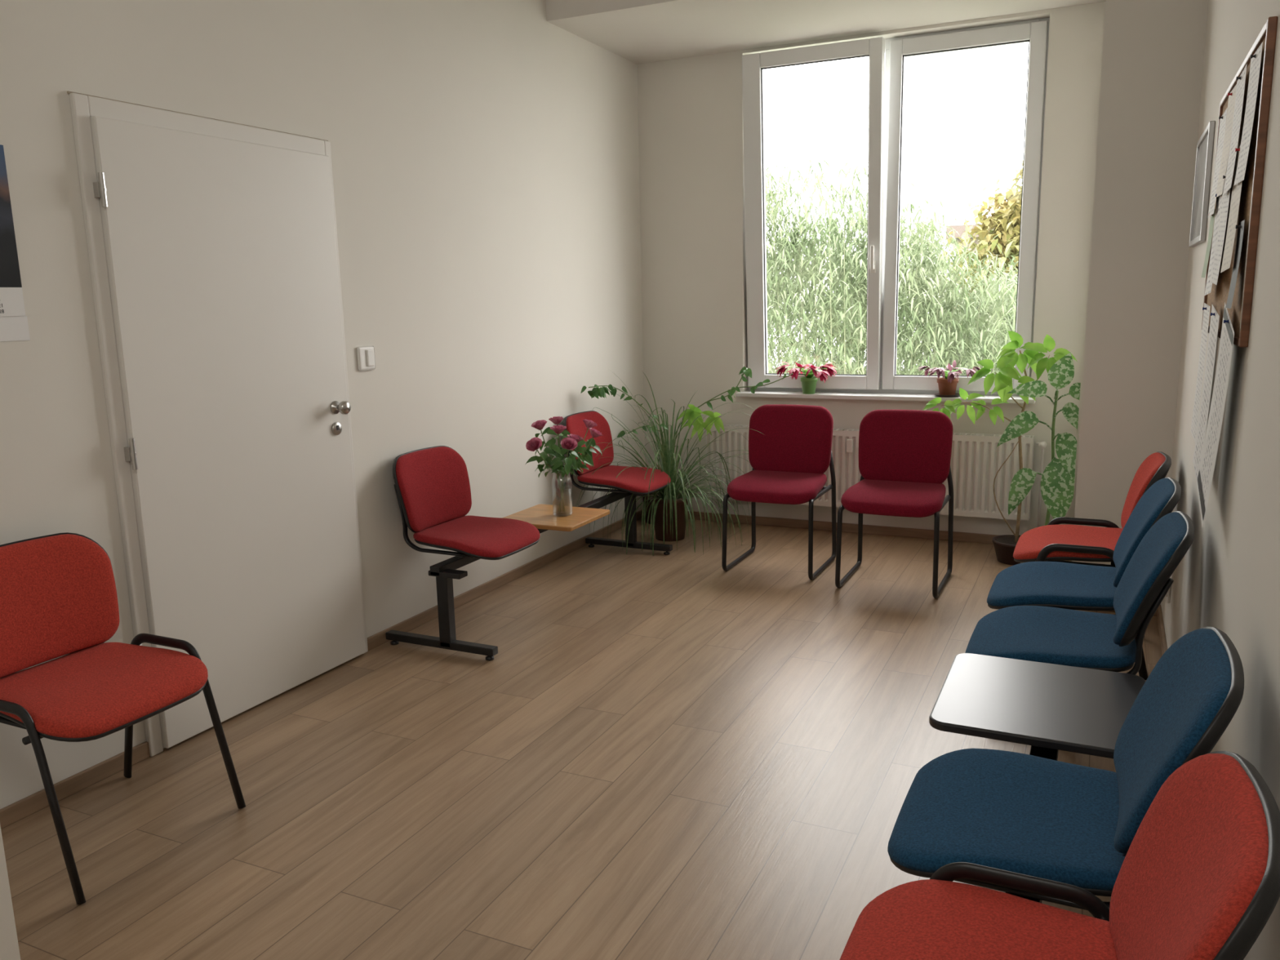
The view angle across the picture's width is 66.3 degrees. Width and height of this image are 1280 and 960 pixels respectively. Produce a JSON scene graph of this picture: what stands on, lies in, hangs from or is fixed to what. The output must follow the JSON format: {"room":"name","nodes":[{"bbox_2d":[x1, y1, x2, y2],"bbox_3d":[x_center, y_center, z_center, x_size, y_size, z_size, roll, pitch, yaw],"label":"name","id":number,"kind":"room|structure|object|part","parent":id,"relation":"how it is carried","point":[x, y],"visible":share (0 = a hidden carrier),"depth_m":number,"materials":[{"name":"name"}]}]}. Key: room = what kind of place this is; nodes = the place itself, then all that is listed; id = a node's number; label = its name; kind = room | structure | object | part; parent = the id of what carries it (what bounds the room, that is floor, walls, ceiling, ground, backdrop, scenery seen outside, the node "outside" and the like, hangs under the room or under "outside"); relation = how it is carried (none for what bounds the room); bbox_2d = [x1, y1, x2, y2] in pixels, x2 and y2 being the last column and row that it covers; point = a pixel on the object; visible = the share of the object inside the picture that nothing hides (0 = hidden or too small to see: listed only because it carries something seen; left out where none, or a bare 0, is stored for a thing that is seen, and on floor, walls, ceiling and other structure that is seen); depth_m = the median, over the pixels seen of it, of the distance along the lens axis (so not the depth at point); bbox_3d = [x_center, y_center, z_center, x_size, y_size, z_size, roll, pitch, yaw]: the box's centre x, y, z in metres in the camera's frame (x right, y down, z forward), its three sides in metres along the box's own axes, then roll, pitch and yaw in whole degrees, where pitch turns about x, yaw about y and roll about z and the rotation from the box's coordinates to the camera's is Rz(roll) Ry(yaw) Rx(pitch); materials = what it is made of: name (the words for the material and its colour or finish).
{"room":"waiting room","nodes":[
{"label":"waiting room","id":0,"kind":"room"},
{"bbox_2d":[0,825,20,959],"bbox_3d":[-1.700,-0.504,1.796,1.000,3.350,0.109,4,12,25],"label":"wall partition","id":1,"kind":"structure","parent":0,"point":[9,946],"depth_m":1.86,"materials":[{"name":"paint"}]},
{"bbox_2d":[0,0,644,808],"bbox_3d":[-1.676,-0.767,3.225,0.200,3.350,8.157,4,12,25],"label":"wall","id":2,"kind":"structure","parent":0,"point":[485,153],"depth_m":4.28,"materials":[{"name":"paint"}]},
{"bbox_2d":[0,144,30,341],"bbox_3d":[-1.845,-0.640,2.637,0.006,0.540,0.348,4,12,25],"label":"wall calendar","id":3,"kind":"object","parent":2,"relation":"attached to","point":[14,326],"visible":1,"depth_m":2.77,"materials":[{"name":"paper"}]},
{"bbox_2d":[66,90,368,756],"bbox_3d":[-1.393,-0.202,3.546,0.106,2.110,1.082,4,12,25],"label":"door","id":4,"kind":"structure","parent":2,"relation":"in","point":[212,244],"depth_m":3.44,"materials":[{"name":"paint"}]},
{"bbox_3d":[-1.192,-0.289,3.915,0.066,0.054,0.054,4,12,25],"label":"knob","id":5,"kind":"part","parent":4,"relation":"part of","materials":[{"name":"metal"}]},
{"bbox_2d":[0,509,644,829],"bbox_3d":[-1.023,0.648,4.563,0.014,0.055,4.984,4,12,25],"label":"baseboard","id":6,"kind":"structure","parent":2,"relation":"attached to","point":[31,804],"depth_m":4.24,"materials":[{"name":"laminate"}]},
{"bbox_2d":[356,346,375,370],"bbox_3d":[-1.149,-0.512,4.127,0.019,0.100,0.100,4,12,25],"label":"light switch","id":7,"kind":"object","parent":2,"relation":"attached to","point":[366,354],"visible":1,"depth_m":4.12,"materials":[{"name":"white plastic"}]},
{"bbox_2d":[0,518,1162,959],"bbox_3d":[-0.154,1.031,2.813,3.712,0.100,8.107,4,12,25],"label":"floor","id":8,"kind":"structure","parent":0,"point":[677,755],"depth_m":3.03,"materials":[{"name":"wood"}]},
{"bbox_2d":[0,532,245,904],"bbox_3d":[-1.542,0.602,2.736,0.551,0.829,0.536,4,12,25],"label":"chair","id":9,"kind":"object","parent":8,"relation":"on","point":[59,596],"visible":1,"depth_m":2.75,"materials":[{"name":"fabric"}]},
{"bbox_3d":[-1.638,0.804,2.535,0.529,0.507,0.024,4,12,25],"label":"leg frame","id":10,"kind":"part","parent":9,"relation":"part of","materials":[{"name":"black metal"}]},
{"bbox_3d":[-1.728,0.351,2.776,0.130,0.336,0.487,4,12,25],"label":"backrest","id":11,"kind":"part","parent":9,"relation":"part of","materials":[{"name":"fabric"}]},
{"bbox_3d":[-1.512,0.573,2.715,0.453,0.084,0.496,4,12,25],"label":"seat","id":12,"kind":"part","parent":9,"relation":"part of","materials":[{"name":"fabric"}]},
{"bbox_3d":[-1.421,0.717,2.985,0.529,0.507,0.024,4,12,25],"label":"leg frame","id":13,"kind":"part","parent":9,"relation":"part of","materials":[{"name":"black metal"}]},
{"bbox_2d":[385,410,672,660],"bbox_3d":[-0.433,0.161,5.028,0.612,0.821,2.058,4,12,25],"label":"bench","id":14,"kind":"object","parent":8,"relation":"on","point":[432,486],"visible":0.92,"depth_m":4.47,"materials":[{"name":"red fabric"}]},
{"bbox_3d":[-0.949,0.034,4.452,0.130,0.336,0.487,4,12,25],"label":"backrest","id":15,"kind":"part","parent":14,"relation":"part of","materials":[{"name":"fabric"}]},
{"bbox_3d":[-0.728,0.252,4.388,0.453,0.084,0.496,4,12,25],"label":"seat","id":16,"kind":"part","parent":14,"relation":"part of","materials":[{"name":"fabric"}]},
{"bbox_2d":[551,471,573,515],"bbox_3d":[-0.381,0.064,4.804,0.098,0.214,0.098,4,12,25],"label":"glass jar","id":17,"kind":"object","parent":14,"relation":"on","point":[569,472],"visible":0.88,"depth_m":4.81,"materials":[{"name":"glass"}]},
{"bbox_2d":[525,437,564,499],"bbox_3d":[-0.428,-0.017,4.653,0.158,0.405,0.332,4,12,25],"label":"rose","id":18,"kind":"object","parent":17,"relation":"in","point":[534,443],"visible":0.98,"depth_m":4.55,"materials":[{"name":"green plant"}]},
{"bbox_3d":[-0.425,0.001,4.681,0.006,0.360,0.288,3,11,20],"label":"stem","id":19,"kind":"part","parent":18,"relation":"part of","materials":[{"name":"green plant"}]},
{"bbox_2d":[531,419,565,511],"bbox_3d":[-0.436,-0.061,4.721,0.143,0.468,0.184,0,10,4],"label":"rose","id":20,"kind":"object","parent":17,"relation":"in","point":[539,424],"visible":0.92,"depth_m":4.67,"materials":[{"name":"green plant"}]},
{"bbox_3d":[-0.421,-0.044,4.736,0.007,0.429,0.151,7,13,39],"label":"stem","id":21,"kind":"part","parent":20,"relation":"part of","materials":[{"name":"green plant"}]},
{"bbox_2d":[541,416,573,512],"bbox_3d":[-0.392,-0.080,4.825,0.142,0.465,0.178,7,13,38],"label":"rose","id":22,"kind":"object","parent":17,"relation":"in","point":[557,420],"visible":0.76,"depth_m":4.80,"materials":[{"name":"green plant"}]},
{"bbox_3d":[-0.392,-0.060,4.816,0.007,0.429,0.092,-4,11,-16],"label":"stem","id":23,"kind":"part","parent":22,"relation":"part of","materials":[{"name":"green plant"}]},
{"bbox_2d":[546,424,576,511],"bbox_3d":[-0.384,-0.053,4.764,0.141,0.434,0.141,0,10,4],"label":"rose","id":24,"kind":"object","parent":17,"relation":"in","point":[557,429],"visible":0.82,"depth_m":4.70,"materials":[{"name":"green plant"}]},
{"bbox_3d":[-0.385,-0.035,4.767,0.006,0.399,0.052,-1,10,4],"label":"stem","id":25,"kind":"part","parent":24,"relation":"part of","materials":[{"name":"green plant"}]},
{"bbox_2d":[549,437,580,499],"bbox_3d":[-0.362,-0.017,4.676,0.145,0.394,0.276,-6,11,-23],"label":"rose","id":26,"kind":"object","parent":17,"relation":"in","point":[568,443],"visible":0.99,"depth_m":4.57,"materials":[{"name":"green plant"}]},
{"bbox_3d":[-0.360,0.000,4.707,0.010,0.350,0.227,-4,11,-17],"label":"stem","id":27,"kind":"part","parent":26,"relation":"part of","materials":[{"name":"green plant"}]},
{"bbox_2d":[558,433,585,511],"bbox_3d":[-0.340,-0.031,4.771,0.166,0.387,0.133,-1,10,3],"label":"rose","id":28,"kind":"object","parent":17,"relation":"in","point":[577,437],"visible":0.56,"depth_m":4.73,"materials":[{"name":"green plant"}]},
{"bbox_3d":[-0.355,-0.014,4.781,0.087,0.349,0.005,2,11,18],"label":"stem","id":29,"kind":"part","parent":28,"relation":"part of","materials":[{"name":"green plant"}]},
{"bbox_2d":[559,418,597,512],"bbox_3d":[-0.305,-0.074,4.853,0.252,0.441,0.146,-7,12,-30],"label":"rose","id":30,"kind":"object","parent":17,"relation":"in","point":[588,424],"visible":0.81,"depth_m":4.85,"materials":[{"name":"green plant"}]},
{"bbox_3d":[-0.325,-0.052,4.846,0.008,0.400,0.213,9,15,44],"label":"stem","id":31,"kind":"part","parent":30,"relation":"part of","materials":[{"name":"green plant"}]},
{"bbox_2d":[557,427,602,511],"bbox_3d":[-0.289,-0.053,4.818,0.225,0.411,0.110,1,11,10],"label":"rose","id":32,"kind":"object","parent":17,"relation":"in","point":[587,459],"visible":0.89,"depth_m":4.79,"materials":[{"name":"green plant"}]},
{"bbox_3d":[-0.312,-0.222,5.775,0.130,0.336,0.487,4,12,25],"label":"backrest","id":33,"kind":"part","parent":14,"relation":"part of","materials":[{"name":"fabric"}]},
{"bbox_3d":[-0.091,-0.005,5.710,0.453,0.084,0.496,4,12,25],"label":"seat","id":34,"kind":"part","parent":14,"relation":"part of","materials":[{"name":"fabric"}]},
{"bbox_2d":[576,368,763,555],"bbox_3d":[0.282,-0.122,5.774,1.216,1.078,1.188,4,12,25],"label":"spider plant","id":35,"kind":"object","parent":8,"relation":"on","point":[669,505],"visible":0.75,"depth_m":5.98,"materials":[{"name":"green plant"}]},
{"bbox_3d":[0.186,0.230,6.107,0.240,0.270,0.240,4,12,25],"label":"pot","id":36,"kind":"part","parent":35,"relation":"part of","materials":[{"name":"brown ceramic"}]},
{"bbox_2d":[580,366,792,524],"bbox_3d":[0.350,-0.153,5.987,1.108,1.060,0.900,4,12,25],"label":"trailing vine","id":37,"kind":"object","parent":8,"relation":"on","point":[691,414],"visible":0.77,"depth_m":5.92,"materials":[{"name":"plant"}]},
{"bbox_2d":[642,494,653,524],"bbox_3d":[0.114,0.183,6.561,0.200,0.200,0.200,4,12,25],"label":"pot","id":38,"kind":"object","parent":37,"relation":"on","point":[647,511],"depth_m":6.50,"materials":[{"name":"brown ceramic"}]},
{"bbox_2d":[721,404,836,580],"bbox_3d":[0.772,0.045,5.374,0.505,0.874,0.531,4,12,25],"label":"chair","id":39,"kind":"object","parent":8,"relation":"on","point":[789,461],"visible":0.99,"depth_m":5.41,"materials":[{"name":"fabric"}]},
{"bbox_3d":[0.579,0.126,5.484,0.073,0.683,0.528,4,12,25],"label":"sled leg","id":40,"kind":"part","parent":39,"relation":"part of","materials":[{"name":"black metal"}]},
{"bbox_3d":[0.756,0.033,5.338,0.493,0.106,0.457,4,12,25],"label":"seat","id":41,"kind":"part","parent":39,"relation":"part of","materials":[{"name":"fabric"}]},
{"bbox_3d":[0.846,-0.223,5.493,0.478,0.391,0.126,4,12,25],"label":"backrest","id":42,"kind":"part","parent":39,"relation":"part of","materials":[{"name":"fabric"}]},
{"bbox_3d":[0.970,0.152,5.301,0.073,0.683,0.528,4,12,25],"label":"sled leg","id":43,"kind":"part","parent":39,"relation":"part of","materials":[{"name":"black metal"}]},
{"bbox_2d":[835,409,953,598],"bbox_3d":[1.317,0.099,5.021,0.505,0.874,0.531,4,12,25],"label":"chair","id":44,"kind":"object","parent":8,"relation":"on","point":[904,455],"visible":1,"depth_m":5.06,"materials":[{"name":"fabric"}]},
{"bbox_3d":[1.124,0.180,5.131,0.073,0.683,0.528,4,12,25],"label":"sled leg","id":45,"kind":"part","parent":44,"relation":"part of","materials":[{"name":"black metal"}]},
{"bbox_3d":[1.300,0.086,4.985,0.493,0.106,0.457,4,12,25],"label":"seat","id":46,"kind":"part","parent":44,"relation":"part of","materials":[{"name":"fabric"}]},
{"bbox_3d":[1.390,-0.170,5.140,0.478,0.391,0.126,4,12,25],"label":"backrest","id":47,"kind":"part","parent":44,"relation":"part of","materials":[{"name":"fabric"}]},
{"bbox_3d":[1.515,0.205,4.948,0.073,0.683,0.528,4,12,25],"label":"sled leg","id":48,"kind":"part","parent":44,"relation":"part of","materials":[{"name":"black metal"}]},
{"bbox_2d":[922,330,1077,565],"bbox_3d":[1.925,-0.169,5.312,0.737,1.269,0.297,0,10,4],"label":"potted plant","id":49,"kind":"object","parent":8,"relation":"on","point":[1004,544],"visible":0.74,"depth_m":5.23,"materials":[{"name":"green plant"}]},
{"bbox_3d":[2.081,0.391,5.429,0.250,0.120,0.250,4,12,25],"label":"pot","id":50,"kind":"part","parent":49,"relation":"part of","materials":[{"name":"brown ceramic"}]},
{"bbox_2d":[996,352,1080,563],"bbox_3d":[2.002,-0.060,4.960,0.369,1.180,0.294,4,12,25],"label":"potted dieffenbachia","id":51,"kind":"object","parent":8,"relation":"on","point":[1058,477],"visible":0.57,"depth_m":4.87,"materials":[{"name":"plant"}]},
{"bbox_3d":[2.074,-0.032,4.967,0.048,0.841,0.020,4,12,25],"label":"stem","id":52,"kind":"part","parent":51,"relation":"part of","materials":[{"name":"green plant"}]},
{"bbox_2d":[840,751,1279,959],"bbox_3d":[0.556,0.802,1.433,0.578,0.819,0.536,4,12,25],"label":"chair","id":53,"kind":"object","parent":8,"relation":"on","point":[1198,877],"visible":1,"depth_m":1.45,"materials":[{"name":"fabric"}]},
{"bbox_3d":[0.512,0.763,1.448,0.453,0.084,0.496,4,12,25],"label":"seat","id":54,"kind":"part","parent":53,"relation":"part of","materials":[{"name":"fabric"}]},
{"bbox_3d":[0.646,0.910,1.697,0.529,0.507,0.024,4,12,25],"label":"leg frame","id":55,"kind":"part","parent":53,"relation":"part of","materials":[{"name":"black metal"}]},
{"bbox_3d":[0.728,0.579,1.308,0.168,0.336,0.487,4,12,25],"label":"backrest","id":56,"kind":"part","parent":53,"relation":"part of","materials":[{"name":"fabric"}]},
{"bbox_2d":[887,477,1244,910],"bbox_3d":[1.160,0.555,2.664,0.578,0.835,2.188,4,12,25],"label":"bench","id":57,"kind":"object","parent":8,"relation":"on","point":[1040,672],"visible":0.92,"depth_m":2.10,"materials":[{"name":"blue fabric"}]},
{"bbox_3d":[0.746,0.669,1.934,0.453,0.084,0.496,4,12,25],"label":"seat","id":58,"kind":"part","parent":57,"relation":"part of","materials":[{"name":"blue fabric"}]},
{"bbox_3d":[1.220,0.478,2.919,0.453,0.084,0.496,4,12,25],"label":"seat","id":59,"kind":"part","parent":57,"relation":"part of","materials":[{"name":"blue fabric"}]},
{"bbox_3d":[1.468,0.378,3.434,0.453,0.084,0.496,4,12,25],"label":"seat","id":60,"kind":"part","parent":57,"relation":"part of","materials":[{"name":"blue fabric"}]},
{"bbox_3d":[1.690,0.171,3.287,0.173,0.319,0.488,4,12,25],"label":"backrest","id":61,"kind":"part","parent":57,"relation":"part of","materials":[{"name":"blue fabric"}]},
{"bbox_3d":[1.443,0.271,2.772,0.173,0.319,0.488,4,12,25],"label":"backrest","id":62,"kind":"part","parent":57,"relation":"part of","materials":[{"name":"blue fabric"}]},
{"bbox_3d":[0.968,0.462,1.787,0.173,0.319,0.488,4,12,25],"label":"backrest","id":63,"kind":"part","parent":57,"relation":"part of","materials":[{"name":"blue fabric"}]},
{"bbox_2d":[1013,451,1171,679],"bbox_3d":[1.815,0.301,3.995,0.563,0.826,0.536,4,12,25],"label":"chair","id":64,"kind":"object","parent":8,"relation":"on","point":[1060,541],"visible":0.56,"depth_m":3.93,"materials":[{"name":"fabric"}]},
{"bbox_3d":[1.777,0.266,4.007,0.453,0.084,0.496,4,12,25],"label":"seat","id":65,"kind":"part","parent":64,"relation":"part of","materials":[{"name":"fabric"}]},
{"bbox_3d":[1.725,0.332,3.859,0.270,0.012,0.030,4,12,25],"label":"seat mount","id":66,"kind":"part","parent":64,"relation":"part of","materials":[{"name":"black metal"}]},
{"bbox_3d":[1.695,0.500,3.807,0.529,0.507,0.024,4,12,25],"label":"leg frame","id":67,"kind":"part","parent":64,"relation":"part of","materials":[{"name":"black metal"}]},
{"bbox_3d":[1.911,0.413,4.256,0.529,0.507,0.024,4,12,25],"label":"leg frame","id":68,"kind":"part","parent":64,"relation":"part of","materials":[{"name":"black metal"}]},
{"bbox_3d":[1.989,0.075,3.868,0.146,0.336,0.487,4,12,25],"label":"backrest","id":69,"kind":"part","parent":64,"relation":"part of","materials":[{"name":"fabric"}]},
{"bbox_2d":[636,1,1105,535],"bbox_3d":[1.487,-1.341,5.984,3.112,3.350,0.340,4,12,25],"label":"wall","id":70,"kind":"structure","parent":0,"point":[691,133],"depth_m":6.16,"materials":[{"name":"paint"}]},
{"bbox_2d":[546,0,1106,64],"bbox_3d":[1.143,-2.664,5.066,3.112,0.402,1.127,4,12,25],"label":"ceiling","id":71,"kind":"structure","parent":70,"relation":"attached to","point":[637,31],"depth_m":5.30,"materials":[{"name":"paint"}]},
{"bbox_2d":[686,511,999,543],"bbox_3d":[1.273,0.298,6.205,2.730,0.055,0.014,4,12,25],"label":"baseboard","id":72,"kind":"structure","parent":70,"relation":"attached to","point":[766,521],"depth_m":6.16,"materials":[{"name":"laminate"}]},
{"bbox_2d":[705,423,1046,527],"bbox_3d":[1.377,0.022,6.023,2.049,0.659,0.151,4,12,25],"label":"radiator","id":73,"kind":"object","parent":70,"relation":"attached to","point":[976,459],"visible":0.42,"depth_m":5.73,"materials":[{"name":"metal"}]},
{"bbox_2d":[736,390,1035,404],"bbox_3d":[1.456,-0.509,5.977,1.780,0.027,0.185,4,12,25],"label":"sill","id":74,"kind":"structure","parent":70,"relation":"attached to","point":[758,393],"depth_m":5.95,"materials":[{"name":"white plastic"}]},
{"bbox_2d":[774,361,837,394],"bbox_3d":[1.041,-0.634,6.066,0.374,0.204,0.420,5,12,30],"label":"potted flower","id":75,"kind":"object","parent":74,"relation":"on","point":[808,383],"visible":0.99,"depth_m":6.05,"materials":[{"name":"plant"}]},
{"bbox_2d":[800,377,817,394],"bbox_3d":[1.052,-0.589,6.108,0.108,0.100,0.108,-3,11,-11],"label":"pot","id":76,"kind":"object","parent":75,"relation":"on","point":[808,384],"depth_m":6.07,"materials":[{"name":"green ceramic"}]},
{"bbox_2d":[918,360,980,397],"bbox_3d":[1.808,-0.592,5.738,0.367,0.208,0.304,4,12,26],"label":"potted flower","id":77,"kind":"object","parent":74,"relation":"on","point":[948,384],"visible":0.92,"depth_m":5.72,"materials":[{"name":"ceramic"}]},
{"bbox_2d":[937,377,959,395],"bbox_3d":[1.809,-0.547,5.768,0.124,0.100,0.124,7,13,39],"label":"pot","id":78,"kind":"object","parent":77,"relation":"on","point":[945,388],"depth_m":5.73,"materials":[{"name":"ceramic"}]},
{"bbox_2d":[742,17,1049,395],"bbox_3d":[1.450,-1.541,5.832,1.730,2.060,0.232,4,12,25],"label":"window","id":79,"kind":"structure","parent":70,"relation":"in","point":[886,56],"depth_m":5.79,"materials":[{"name":"white plastic"}]},
{"bbox_3d":[1.053,-1.564,5.993,0.843,2.015,0.187,4,12,25],"label":"sash","id":80,"kind":"part","parent":79,"relation":"part of","materials":[{"name":"white plastic"}]},
{"bbox_3d":[1.383,-1.313,5.832,0.030,0.158,0.048,4,12,25],"label":"handle","id":81,"kind":"part","parent":79,"relation":"part of","materials":[{"name":"white plastic"}]},
{"bbox_3d":[1.860,-1.528,5.697,0.843,2.015,0.075,4,12,25],"label":"sash","id":82,"kind":"part","parent":79,"relation":"part of","materials":[{"name":"white plastic"}]},
{"bbox_2d":[1071,0,1208,604],"bbox_3d":[2.411,-0.937,4.790,0.382,2.948,1.127,4,12,25],"label":"wall","id":83,"kind":"structure","parent":0,"point":[1153,56],"depth_m":4.25,"materials":[{"name":"paint"}]},
{"bbox_2d":[1160,0,1279,959],"bbox_3d":[1.317,-0.572,1.822,0.200,3.350,8.157,4,12,25],"label":"wall","id":84,"kind":"structure","parent":0,"point":[1228,580],"depth_m":2.12,"materials":[{"name":"paint"}]},
{"bbox_2d":[1105,604,1167,654],"bbox_3d":[0.816,1.141,1.676,0.382,0.055,6.480,4,12,25],"label":"baseboard","id":85,"kind":"structure","parent":84,"relation":"attached to","point":[1158,614],"depth_m":4.17,"materials":[{"name":"laminate"}]},
{"bbox_2d":[1166,586,1171,603],"bbox_3d":[2.142,0.453,3.980,0.019,0.080,0.080,4,12,25],"label":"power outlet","id":86,"kind":"object","parent":84,"relation":"attached to","point":[1168,593],"visible":0.53,"depth_m":3.95,"materials":[{"name":"white plastic"}]},
{"bbox_2d":[1188,120,1215,247],"bbox_3d":[2.080,-1.079,3.634,0.018,0.400,0.560,4,12,25],"label":"picture frame","id":87,"kind":"object","parent":84,"relation":"attached to","point":[1204,154],"visible":1,"depth_m":3.57,"materials":[{"name":"silver metal"}]},
{"bbox_2d":[1191,133,1208,239],"bbox_3d":[2.083,-1.079,3.633,0.008,0.356,0.516,4,12,25],"label":"print","id":88,"kind":"object","parent":87,"relation":"attached to","point":[1202,145],"depth_m":3.70},
{"bbox_2d":[1201,16,1278,346],"bbox_3d":[1.583,-0.735,2.622,0.018,0.700,1.060,4,12,25],"label":"notice board","id":89,"kind":"object","parent":84,"relation":"attached to","point":[1250,205],"visible":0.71,"depth_m":2.24,"materials":[{"name":"brown wood"}]},
{"bbox_2d":[1190,302,1210,441],"bbox_3d":[1.690,-0.327,2.963,0.011,0.408,0.226,4,12,25],"label":"paper sheet","id":90,"kind":"object","parent":89,"relation":"attached to","point":[1206,308],"visible":0.99,"depth_m":2.96,"materials":[{"name":"white paper"}]},
{"bbox_2d":[1192,304,1219,479],"bbox_3d":[1.569,-0.241,2.722,0.012,0.485,0.293,4,12,25],"label":"paper sheet","id":91,"kind":"object","parent":89,"relation":"attached to","point":[1214,324],"visible":0.98,"depth_m":2.72,"materials":[{"name":"white paper"}]},
{"bbox_2d":[1201,208,1215,277],"bbox_3d":[1.739,-0.722,3.002,0.012,0.200,0.140,4,13,25],"label":"paper sheet","id":92,"kind":"object","parent":89,"relation":"attached to","point":[1212,216],"visible":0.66,"depth_m":3.00,"materials":[{"name":"white paper"}]},
{"bbox_2d":[1204,192,1222,295],"bbox_3d":[1.649,-0.681,2.818,0.012,0.300,0.224,4,12,25],"label":"paper sheet","id":93,"kind":"object","parent":89,"relation":"attached to","point":[1219,199],"visible":0.71,"depth_m":2.84,"materials":[{"name":"white paper"}]},
{"bbox_2d":[1196,302,1234,526],"bbox_3d":[1.436,-0.164,2.454,0.020,0.552,0.391,4,12,25],"label":"paper sheet","id":94,"kind":"object","parent":89,"relation":"attached to","point":[1206,472],"visible":1,"depth_m":2.45,"materials":[{"name":"white paper"}]},
{"bbox_2d":[1207,108,1226,217],"bbox_3d":[1.705,-0.930,2.897,0.012,0.290,0.210,4,12,25],"label":"paper sheet","id":95,"kind":"object","parent":89,"relation":"attached to","point":[1223,119],"visible":0.99,"depth_m":2.90,"materials":[{"name":"white paper"}]},
{"bbox_2d":[1209,173,1230,284],"bbox_3d":[1.563,-0.677,2.640,0.012,0.300,0.224,4,12,25],"label":"paper sheet","id":96,"kind":"object","parent":89,"relation":"attached to","point":[1225,197],"visible":0.78,"depth_m":2.64,"materials":[{"name":"white paper"}]},
{"bbox_2d":[1215,84,1236,197],"bbox_3d":[1.617,-0.929,2.708,0.012,0.280,0.210,4,13,25],"label":"paper sheet","id":97,"kind":"object","parent":89,"relation":"attached to","point":[1232,95],"visible":0.99,"depth_m":2.70,"materials":[{"name":"white paper"}]},
{"bbox_2d":[1220,145,1242,272],"bbox_3d":[1.456,-0.668,2.408,0.012,0.309,0.232,4,12,25],"label":"paper sheet","id":98,"kind":"object","parent":89,"relation":"attached to","point":[1236,190],"visible":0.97,"depth_m":2.42,"materials":[{"name":"white paper"}]},
{"bbox_2d":[1222,65,1246,195],"bbox_3d":[1.514,-0.884,2.499,0.012,0.290,0.210,4,10,25],"label":"paper sheet","id":99,"kind":"object","parent":89,"relation":"attached to","point":[1241,82],"visible":1,"depth_m":2.49,"materials":[{"name":"white paper"}]},
{"bbox_2d":[1225,219,1244,308],"bbox_3d":[1.403,-0.507,2.313,0.012,0.200,0.120,4,12,25],"label":"paper sheet","id":100,"kind":"object","parent":89,"relation":"attached to","point":[1241,224],"visible":1,"depth_m":2.31,"materials":[{"name":"white paper"}]},
{"bbox_2d":[1234,41,1262,185],"bbox_3d":[1.409,-0.840,2.273,0.012,0.290,0.210,4,13,25],"label":"paper sheet","id":101,"kind":"object","parent":89,"relation":"attached to","point":[1255,60],"visible":1,"depth_m":2.27,"materials":[{"name":"white paper"}]},
{"label":"outside","id":102,"kind":"structure","parent":0,"visible":0},
{"bbox_3d":[16.292,-1.113,29.463,70.000,0.200,53.393,4,12,25],"label":"ground","id":103,"kind":"structure","parent":102,"visible":0},
{"bbox_2d":[764,155,1017,375],"bbox_3d":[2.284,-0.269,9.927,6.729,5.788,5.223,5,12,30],"label":"shrub","id":104,"kind":"object","parent":103,"relation":"on","point":[918,282],"visible":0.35,"depth_m":8.99,"materials":[{"name":"green plant"}]},
{"bbox_2d":[913,160,1022,370],"bbox_3d":[7.289,-2.320,18.016,5.686,6.686,6.075,4,12,25],"label":"autumn tree","id":105,"kind":"object","parent":103,"relation":"on","point":[1005,220],"visible":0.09,"depth_m":17.09,"materials":[{"name":"yellow plant"}]},
{"bbox_2d":[946,224,994,354],"bbox_3d":[12.011,-5.467,34.828,2.100,6.600,6.800,3,11,19],"label":"house","id":106,"kind":"structure","parent":103,"relation":"on","point":[959,228],"depth_m":31.38,"materials":[{"name":"paint"}]}
]}

